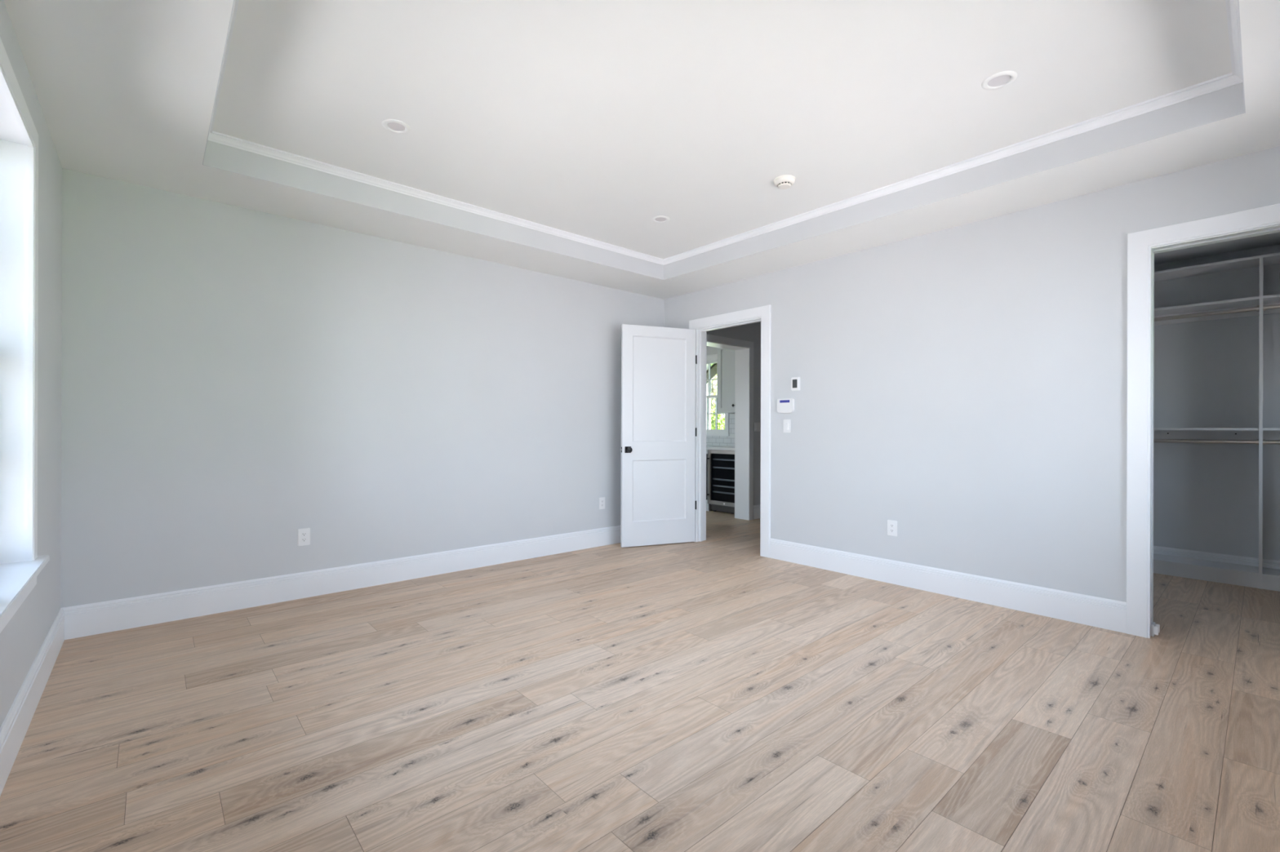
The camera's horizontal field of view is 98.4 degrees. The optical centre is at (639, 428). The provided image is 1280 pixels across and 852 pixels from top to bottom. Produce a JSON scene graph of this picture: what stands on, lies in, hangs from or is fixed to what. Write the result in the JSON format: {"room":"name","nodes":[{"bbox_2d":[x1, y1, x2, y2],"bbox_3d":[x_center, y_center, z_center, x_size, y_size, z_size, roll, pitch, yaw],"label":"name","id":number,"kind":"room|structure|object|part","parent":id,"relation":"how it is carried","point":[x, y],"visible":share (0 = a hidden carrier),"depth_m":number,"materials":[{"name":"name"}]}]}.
{"room":"empty bedroom","nodes":[
{"label":"empty bedroom","id":0,"kind":"room"},
{"bbox_2d":[0,0,62,728],"bbox_3d":[-1.686,-0.295,1.165,0.220,2.980,5.420,0,0,-41],"label":"wall","id":1,"kind":"structure","parent":0,"point":[22,638],"depth_m":2.61,"materials":[{"name":"paint"}]},
{"bbox_2d":[0,37,49,633],"bbox_3d":[-1.791,-0.289,1.309,0.293,1.903,2.594,0,0,-41],"label":"window","id":2,"kind":"structure","parent":1,"relation":"in","point":[20,565],"depth_m":2.24,"materials":[{"name":"white glass"}]},
{"bbox_3d":[-1.809,-0.311,1.307,0.224,1.715,2.380,0,0,-41],"label":"frame","id":3,"kind":"part","parent":2,"relation":"part of","materials":[{"name":"white paint"}]},
{"bbox_3d":[-1.720,-0.347,1.385,0.020,1.787,2.524,0,0,-41],"label":"casing","id":4,"kind":"part","parent":2,"relation":"part of","materials":[{"name":"white paint"}]},
{"bbox_3d":[-1.793,0.560,1.309,0.293,0.026,2.594,0,0,-41],"label":"sill","id":5,"kind":"part","parent":2,"relation":"part of","materials":[{"name":"white paint"}]},
{"bbox_2d":[0,608,64,795],"bbox_3d":[-1.595,1.105,1.236,0.016,0.180,5.000,0,0,-41],"label":"baseboard","id":6,"kind":"structure","parent":1,"relation":"attached to","point":[13,731],"depth_m":2.19,"materials":[{"name":"white paint"}]},
{"bbox_2d":[60,168,760,608],"bbox_3d":[-0.260,-0.291,5.896,8.182,2.980,0.220,0,0,-41],"label":"wall","id":7,"kind":"structure","parent":0,"point":[236,380],"depth_m":3.89,"materials":[{"name":"paint"}]},
{"bbox_2d":[297,528,310,546],"bbox_3d":[-2.365,0.766,3.885,0.077,0.120,0.009,0,0,-41],"label":"wall outlet","id":8,"kind":"object","parent":7,"relation":"attached to","point":[304,535],"visible":1,"depth_m":3.88,"materials":[{"name":"white plastic"}]},
{"bbox_2d":[301,537,306,542],"bbox_3d":[-2.363,0.785,3.883,0.034,0.027,0.002,0,0,-41],"label":"receptacle","id":9,"kind":"object","parent":8,"relation":"attached to","point":[303,540],"depth_m":3.88,"materials":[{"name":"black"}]},
{"bbox_2d":[301,532,306,536],"bbox_3d":[-2.363,0.746,3.883,0.034,0.027,0.002,0,0,-41],"label":"receptacle","id":10,"kind":"object","parent":8,"relation":"attached to","point":[303,534],"depth_m":3.88,"materials":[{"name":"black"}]},
{"bbox_2d":[62,525,620,639],"bbox_3d":[-1.492,1.105,4.653,4.698,0.180,0.016,0,0,-41],"label":"baseboard","id":11,"kind":"structure","parent":7,"relation":"attached to","point":[103,617],"depth_m":3.86,"materials":[{"name":"white paint"}]},
{"bbox_2d":[599,497,604,509],"bbox_3d":[-0.386,0.766,5.634,0.077,0.120,0.009,0,0,-41],"label":"wall outlet","id":12,"kind":"object","parent":7,"relation":"attached to","point":[602,500],"visible":1,"depth_m":5.63,"materials":[{"name":"white plastic"}]},
{"bbox_2d":[706,413,734,446],"bbox_3d":[1.253,-0.212,8.603,0.008,0.968,1.828,0,0,-41],"label":"wall tiles","id":13,"kind":"structure","parent":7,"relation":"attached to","point":[729,440],"depth_m":8.50,"materials":[{"name":"white tile"}]},
{"bbox_2d":[706,346,734,413],"bbox_3d":[0.463,-0.289,9.684,0.240,2.980,4.500,0,0,-41],"label":"wall","id":14,"kind":"structure","parent":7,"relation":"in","point":[710,350],"depth_m":8.74,"materials":[{"name":"paint"}]},
{"bbox_2d":[706,354,728,435],"bbox_3d":[1.204,-0.521,8.824,0.270,1.280,0.770,0,0,-41],"label":"window","id":15,"kind":"structure","parent":14,"relation":"attached to","point":[713,358],"depth_m":8.71,"materials":[{"name":"white paint"}]},
{"bbox_3d":[1.176,-0.778,8.799,0.034,0.597,0.630,0,0,-41],"label":"sash","id":16,"kind":"part","parent":15,"relation":"part of","materials":[{"name":"white paint"}]},
{"bbox_3d":[1.146,-0.225,8.774,0.034,0.597,0.630,0,0,-41],"label":"sash","id":17,"kind":"part","parent":15,"relation":"part of","materials":[{"name":"white paint"}]},
{"bbox_2d":[717,347,735,413],"bbox_3d":[1.497,-0.840,8.065,0.354,1.218,0.706,0,0,-41],"label":"upper cabinet","id":18,"kind":"object","parent":14,"relation":"attached to","point":[726,357],"visible":0.3,"depth_m":8.12,"materials":[{"name":"white paint"}]},
{"bbox_2d":[706,333,753,520],"bbox_3d":[1.003,0.072,7.013,0.932,2.262,0.220,0,0,-41],"label":"trim","id":19,"kind":"structure","parent":7,"relation":"attached to","point":[741,361],"depth_m":7.31,"materials":[{"name":"white paint"}]},
{"bbox_2d":[753,504,760,519],"bbox_3d":[2.188,1.117,7.906,1.845,0.180,0.016,0,0,-41],"label":"baseboard","id":20,"kind":"structure","parent":7,"relation":"attached to","point":[756,508],"depth_m":7.34,"materials":[{"name":"white paint"}]},
{"bbox_2d":[754,422,759,431],"bbox_3d":[1.565,-0.017,7.356,0.120,0.120,0.010,0,0,-41],"label":"light switch","id":21,"kind":"object","parent":7,"relation":"attached to","point":[757,425],"visible":1,"depth_m":7.34,"materials":[{"name":"white plastic"}]},
{"bbox_2d":[0,511,1279,851],"bbox_3d":[0.188,1.201,5.445,8.299,0.001,10.477,0,0,-41],"label":"floor","id":22,"kind":"structure","parent":0,"point":[1174,791],"depth_m":2.29,"materials":[{"name":"beige wood"}]},
{"bbox_2d":[706,449,713,511],"bbox_3d":[0.743,0.755,8.714,0.600,0.895,1.400,0,0,-41],"label":"base cabinet","id":23,"kind":"object","parent":22,"relation":"on","point":[708,507],"visible":0.13,"depth_m":8.01,"materials":[{"name":"white paint"}]},
{"bbox_3d":[0.835,0.705,8.172,0.020,0.775,0.458,0,0,-41],"label":"door","id":24,"kind":"part","parent":23,"relation":"part of","materials":[{"name":"white paint"}]},
{"bbox_2d":[706,445,734,450],"bbox_3d":[0.936,0.288,8.471,0.655,0.034,2.048,0,0,-41],"label":"countertop","id":25,"kind":"structure","parent":23,"relation":"on","point":[708,447],"depth_m":7.85,"materials":[{"name":"white stone"}]},
{"bbox_2d":[706,449,734,513],"bbox_3d":[1.386,0.758,7.926,0.661,0.893,0.598,0,0,-41],"label":"wine cooler","id":26,"kind":"object","parent":22,"relation":"on","point":[721,494],"visible":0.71,"depth_m":8.02,"materials":[{"name":"grey glass"}]},
{"bbox_3d":[0.972,0.698,7.942,0.061,0.660,0.022,0,0,-41],"label":"door handle","id":27,"kind":"part","parent":26,"relation":"part of","materials":[{"name":"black metal"}]},
{"bbox_2d":[711,504,734,513],"bbox_3d":[1.225,1.145,7.786,0.015,0.078,0.560,0,0,-41],"label":"grille","id":28,"kind":"object","parent":26,"relation":"attached to","point":[715,508],"depth_m":7.83,"materials":[{"name":"grey metal"}]},
{"bbox_2d":[712,490,734,494],"bbox_3d":[1.234,0.917,7.794,0.018,0.022,0.550,0,0,-41],"label":"shelf","id":29,"kind":"object","parent":26,"relation":"attached to","point":[713,491],"depth_m":7.86,"materials":[{"name":"silver metal"}]},
{"bbox_2d":[712,484,734,488],"bbox_3d":[1.235,0.828,7.794,0.018,0.022,0.550,0,0,-41],"label":"shelf","id":30,"kind":"object","parent":26,"relation":"attached to","point":[713,486],"depth_m":7.84,"materials":[{"name":"silver metal"}]},
{"bbox_2d":[712,478,734,481],"bbox_3d":[1.235,0.733,7.794,0.018,0.022,0.550,0,0,-41],"label":"shelf","id":31,"kind":"object","parent":26,"relation":"attached to","point":[713,479],"depth_m":7.85,"materials":[{"name":"silver metal"}]},
{"bbox_2d":[712,466,734,469],"bbox_3d":[1.236,0.564,7.794,0.018,0.022,0.550,0,0,-41],"label":"shelf","id":32,"kind":"object","parent":26,"relation":"attached to","point":[713,467],"depth_m":7.85,"materials":[{"name":"silver metal"}]},
{"bbox_2d":[712,458,734,461],"bbox_3d":[1.236,0.448,7.794,0.018,0.022,0.550,0,0,-41],"label":"shelf","id":33,"kind":"object","parent":26,"relation":"attached to","point":[713,460],"depth_m":7.84,"materials":[{"name":"silver metal"}]},
{"bbox_2d":[1153,252,1279,591],"bbox_3d":[4.811,-0.047,4.277,0.322,2.523,2.155,0,0,-41],"label":"closet shelving","id":34,"kind":"object","parent":22,"relation":"on","point":[1260,577],"visible":0.64,"depth_m":4.39,"materials":[{"name":"white wood"}]},
{"bbox_3d":[4.369,0.105,4.599,0.031,0.031,1.049,0,0,-41],"label":"closet rod","id":35,"kind":"part","parent":34,"relation":"part of","materials":[{"name":"silver metal"}]},
{"bbox_3d":[4.372,-0.915,4.599,0.031,0.031,1.049,0,0,-41],"label":"closet rod","id":36,"kind":"part","parent":34,"relation":"part of","materials":[{"name":"silver metal"}]},
{"bbox_3d":[4.455,1.108,4.678,0.318,0.019,1.049,0,0,-41],"label":"shelf","id":37,"kind":"part","parent":34,"relation":"part of","materials":[{"name":"white wood"}]},
{"bbox_3d":[4.459,0.007,4.678,0.318,0.019,1.049,0,0,-41],"label":"shelf","id":38,"kind":"part","parent":34,"relation":"part of","materials":[{"name":"white wood"}]},
{"bbox_3d":[4.462,-0.991,4.678,0.318,0.019,1.049,0,0,-41],"label":"shelf","id":39,"kind":"part","parent":34,"relation":"part of","materials":[{"name":"white"}]},
{"bbox_3d":[4.463,-1.300,4.678,0.318,0.019,1.049,0,0,-41],"label":"shelf","id":40,"kind":"part","parent":34,"relation":"part of","materials":[{"name":"white"}]},
{"bbox_3d":[4.811,-0.047,4.277,0.322,2.523,0.019,0,0,-41],"label":"panel","id":41,"kind":"part","parent":34,"relation":"part of","materials":[{"name":"white wood"}]},
{"bbox_3d":[5.163,1.110,3.878,0.318,0.019,1.049,0,0,-41],"label":"shelf","id":42,"kind":"part","parent":34,"relation":"part of","materials":[{"name":"white wood"}]},
{"bbox_3d":[5.166,0.009,3.878,0.318,0.019,1.049,0,0,-41],"label":"shelf","id":43,"kind":"part","parent":34,"relation":"part of","materials":[{"name":"white wood"}]},
{"bbox_3d":[5.169,-0.989,3.878,0.318,0.019,1.049,0,0,-41],"label":"shelf","id":44,"kind":"part","parent":34,"relation":"part of","materials":[{"name":"white"}]},
{"bbox_3d":[5.170,-1.298,3.878,0.318,0.019,1.049,0,0,-41],"label":"shelf","id":45,"kind":"part","parent":34,"relation":"part of","materials":[{"name":"white"}]},
{"bbox_3d":[5.077,0.107,3.799,0.031,0.031,1.049,0,0,-41],"label":"closet rod","id":46,"kind":"part","parent":34,"relation":"part of","materials":[{"name":"silver metal"}]},
{"bbox_3d":[5.080,-0.913,3.799,0.031,0.031,1.049,0,0,-41],"label":"closet rod","id":47,"kind":"part","parent":34,"relation":"part of","materials":[{"name":"silver metal"}]},
{"bbox_2d":[4,0,1279,299],"bbox_3d":[0.167,-1.616,2.786,4.698,0.327,5.000,0,0,-41],"label":"ceiling","id":48,"kind":"structure","parent":0,"point":[598,120],"depth_m":2.68,"materials":[{"name":"paint"}]},
{"bbox_2d":[382,119,410,133],"bbox_3d":[-1.327,-1.641,3.004,0.141,0.006,0.141,0,0,-41],"label":"recessed light","id":49,"kind":"object","parent":48,"relation":"in","point":[394,126],"visible":1,"depth_m":3.00,"materials":[{"name":"paint"}]},
{"bbox_2d":[651,215,669,222],"bbox_3d":[0.162,-1.636,4.327,0.141,0.006,0.141,0,0,-41],"label":"recessed light","id":50,"kind":"object","parent":48,"relation":"in","point":[660,219],"visible":1,"depth_m":4.32,"materials":[{"name":"paint"}]},
{"bbox_2d":[202,0,1245,279],"bbox_3d":[0.174,-1.546,2.792,3.543,0.187,3.840,0,0,-41],"label":"trim","id":51,"kind":"structure","parent":48,"relation":"attached to","point":[1229,101],"depth_m":3.48,"materials":[{"name":"paint"}]},
{"bbox_2d":[207,0,1242,265],"bbox_3d":[0.174,-1.618,2.792,3.537,0.044,3.834,0,0,-41],"label":"trim","id":52,"kind":"structure","parent":48,"relation":"attached to","point":[1234,77],"depth_m":3.35,"materials":[{"name":"white paint"}]},
{"bbox_2d":[773,174,795,189],"bbox_3d":[0.951,-1.612,3.633,0.140,0.051,0.140,0,0,-41],"label":"smoke detector","id":53,"kind":"object","parent":48,"relation":"attached to","point":[785,181],"visible":1,"depth_m":3.60,"materials":[{"name":"white plastic"}]},
{"bbox_2d":[981,71,1017,89],"bbox_3d":[1.687,-1.632,2.594,0.141,0.006,0.141,0,0,-41],"label":"recessed light","id":54,"kind":"object","parent":48,"relation":"in","point":[1001,79],"visible":1,"depth_m":2.59,"materials":[{"name":"paint"}]},
{"bbox_2d":[663,146,1279,602],"bbox_3d":[1.973,-0.284,4.386,0.134,2.980,5.000,0,0,-41],"label":"wall","id":55,"kind":"structure","parent":0,"point":[964,387],"depth_m":3.85,"materials":[{"name":"paint"}]},
{"bbox_2d":[620,324,697,547],"bbox_3d":[0.198,0.076,5.674,0.843,2.230,0.168,0,0,-21],"label":"door","id":56,"kind":"structure","parent":55,"relation":"in","point":[659,429],"depth_m":5.66,"materials":[{"name":"white paint"}]},
{"bbox_3d":[-0.109,0.215,5.498,0.055,0.055,0.066,0,0,-21],"label":"knob","id":57,"kind":"part","parent":56,"relation":"part of","materials":[{"name":"black metal"}]},
{"bbox_2d":[705,331,706,540],"bbox_3d":[0.983,0.027,5.621,0.020,2.352,1.032,0,0,-41],"label":"trim","id":58,"kind":"structure","parent":55,"relation":"attached to","point":[706,331],"depth_m":5.93,"materials":[{"name":"white paint"}]},
{"bbox_2d":[696,317,760,542],"bbox_3d":[0.927,0.073,5.569,0.134,2.259,0.853,0,0,-41],"label":"trim","id":59,"kind":"structure","parent":55,"relation":"attached to","point":[701,333],"depth_m":5.86,"materials":[{"name":"white paint"}]},
{"bbox_2d":[688,304,771,557],"bbox_3d":[0.868,0.026,5.520,0.020,2.352,1.032,0,0,-41],"label":"trim","id":60,"kind":"structure","parent":55,"relation":"attached to","point":[764,313],"depth_m":5.18,"materials":[{"name":"white paint"}]},
{"bbox_2d":[777,398,794,413],"bbox_3d":[1.319,-0.203,5.005,0.026,0.130,0.176,0,0,-41],"label":"alarm keypad","id":61,"kind":"object","parent":55,"relation":"attached to","point":[784,406],"visible":1,"depth_m":4.99,"materials":[{"name":"white plastic"}]},
{"bbox_2d":[783,419,791,432],"bbox_3d":[1.330,-0.020,5.002,0.012,0.120,0.077,0,0,-41],"label":"light switch","id":62,"kind":"object","parent":55,"relation":"attached to","point":[787,423],"visible":1,"depth_m":5.00,"materials":[{"name":"white plastic"}]},
{"bbox_2d":[791,377,799,391],"bbox_3d":[1.388,-0.397,4.930,0.023,0.120,0.086,0,0,-41],"label":"thermostat","id":63,"kind":"object","parent":55,"relation":"attached to","point":[795,381],"visible":1,"depth_m":4.92,"materials":[{"name":"white plastic"}]},
{"bbox_2d":[887,520,897,536],"bbox_3d":[1.960,0.776,4.290,0.009,0.120,0.077,0,0,-41],"label":"wall outlet","id":64,"kind":"object","parent":55,"relation":"attached to","point":[891,525],"visible":1,"depth_m":4.29,"materials":[{"name":"white plastic"}]},
{"bbox_2d":[769,538,1126,633],"bbox_3d":[2.040,1.116,4.193,0.016,0.180,2.510,0,0,-41],"label":"baseboard","id":65,"kind":"structure","parent":55,"relation":"attached to","point":[1094,611],"depth_m":3.88,"materials":[{"name":"white paint"}]},
{"bbox_2d":[1151,622,1159,636],"bbox_3d":[3.003,1.174,3.217,0.068,0.070,0.032,0,0,-41],"label":"guide","id":66,"kind":"object","parent":55,"relation":"attached to","point":[1155,628],"visible":1,"depth_m":3.20,"materials":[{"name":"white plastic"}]},
{"bbox_2d":[1126,203,1279,638],"bbox_3d":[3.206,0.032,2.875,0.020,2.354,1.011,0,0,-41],"label":"trim","id":67,"kind":"structure","parent":55,"relation":"attached to","point":[1140,243],"depth_m":3.20,"materials":[{"name":"white paint"}]},
{"bbox_2d":[1153,244,1279,560],"bbox_3d":[5.021,-0.275,4.438,0.200,2.980,2.600,0,0,-41],"label":"wall","id":68,"kind":"structure","parent":0,"point":[1206,495],"depth_m":4.57,"materials":[{"name":"paint"}]},
{"bbox_2d":[1153,546,1279,569],"bbox_3d":[4.929,1.125,4.373,0.016,0.180,2.220,0,0,-41],"label":"baseboard","id":69,"kind":"structure","parent":68,"relation":"attached to","point":[1246,561],"depth_m":4.55,"materials":[{"name":"white paint"}]},
{"bbox_2d":[1154,231,1279,264],"bbox_3d":[3.475,-1.606,5.323,3.350,0.327,5.580,0,0,-41],"label":"ceiling","id":70,"kind":"structure","parent":0,"point":[1271,239],"depth_m":4.42,"materials":[{"name":"paint"}]},
{"label":"outside","id":71,"kind":"structure","parent":0,"visible":0},
{"bbox_3d":[12.818,0.582,24.679,38.100,2.248,80.000,0,0,-41],"label":"lawn","id":72,"kind":"structure","parent":71,"visible":0},
{"bbox_2d":[706,363,716,429],"bbox_3d":[0.551,-0.018,12.739,3.500,3.280,3.500,0,0,-41],"label":"house wing","id":73,"kind":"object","parent":72,"relation":"on","point":[713,366],"visible":0.12,"depth_m":12.44,"materials":[{"name":"white"}]},
{"bbox_2d":[710,376,716,425],"bbox_3d":[2.876,-2.915,21.681,3.294,6.198,3.310,0,0,-41],"label":"tree","id":74,"kind":"object","parent":72,"relation":"on","point":[713,389],"visible":0.04,"depth_m":21.60,"materials":[{"name":"green plant"}]},
{"bbox_3d":[2.877,-3.394,21.681,3.294,5.240,3.310,0,0,-41],"label":"crown","id":75,"kind":"part","parent":74,"relation":"part of","materials":[{"name":"green plant"}]},
{"bbox_2d":[710,400,724,429],"bbox_3d":[1.937,0.382,14.419,0.888,2.249,0.890,0,0,-41],"label":"shrub","id":76,"kind":"object","parent":72,"relation":"on","point":[719,415],"visible":0.12,"depth_m":14.23,"materials":[{"name":"green plant"}]}
]}

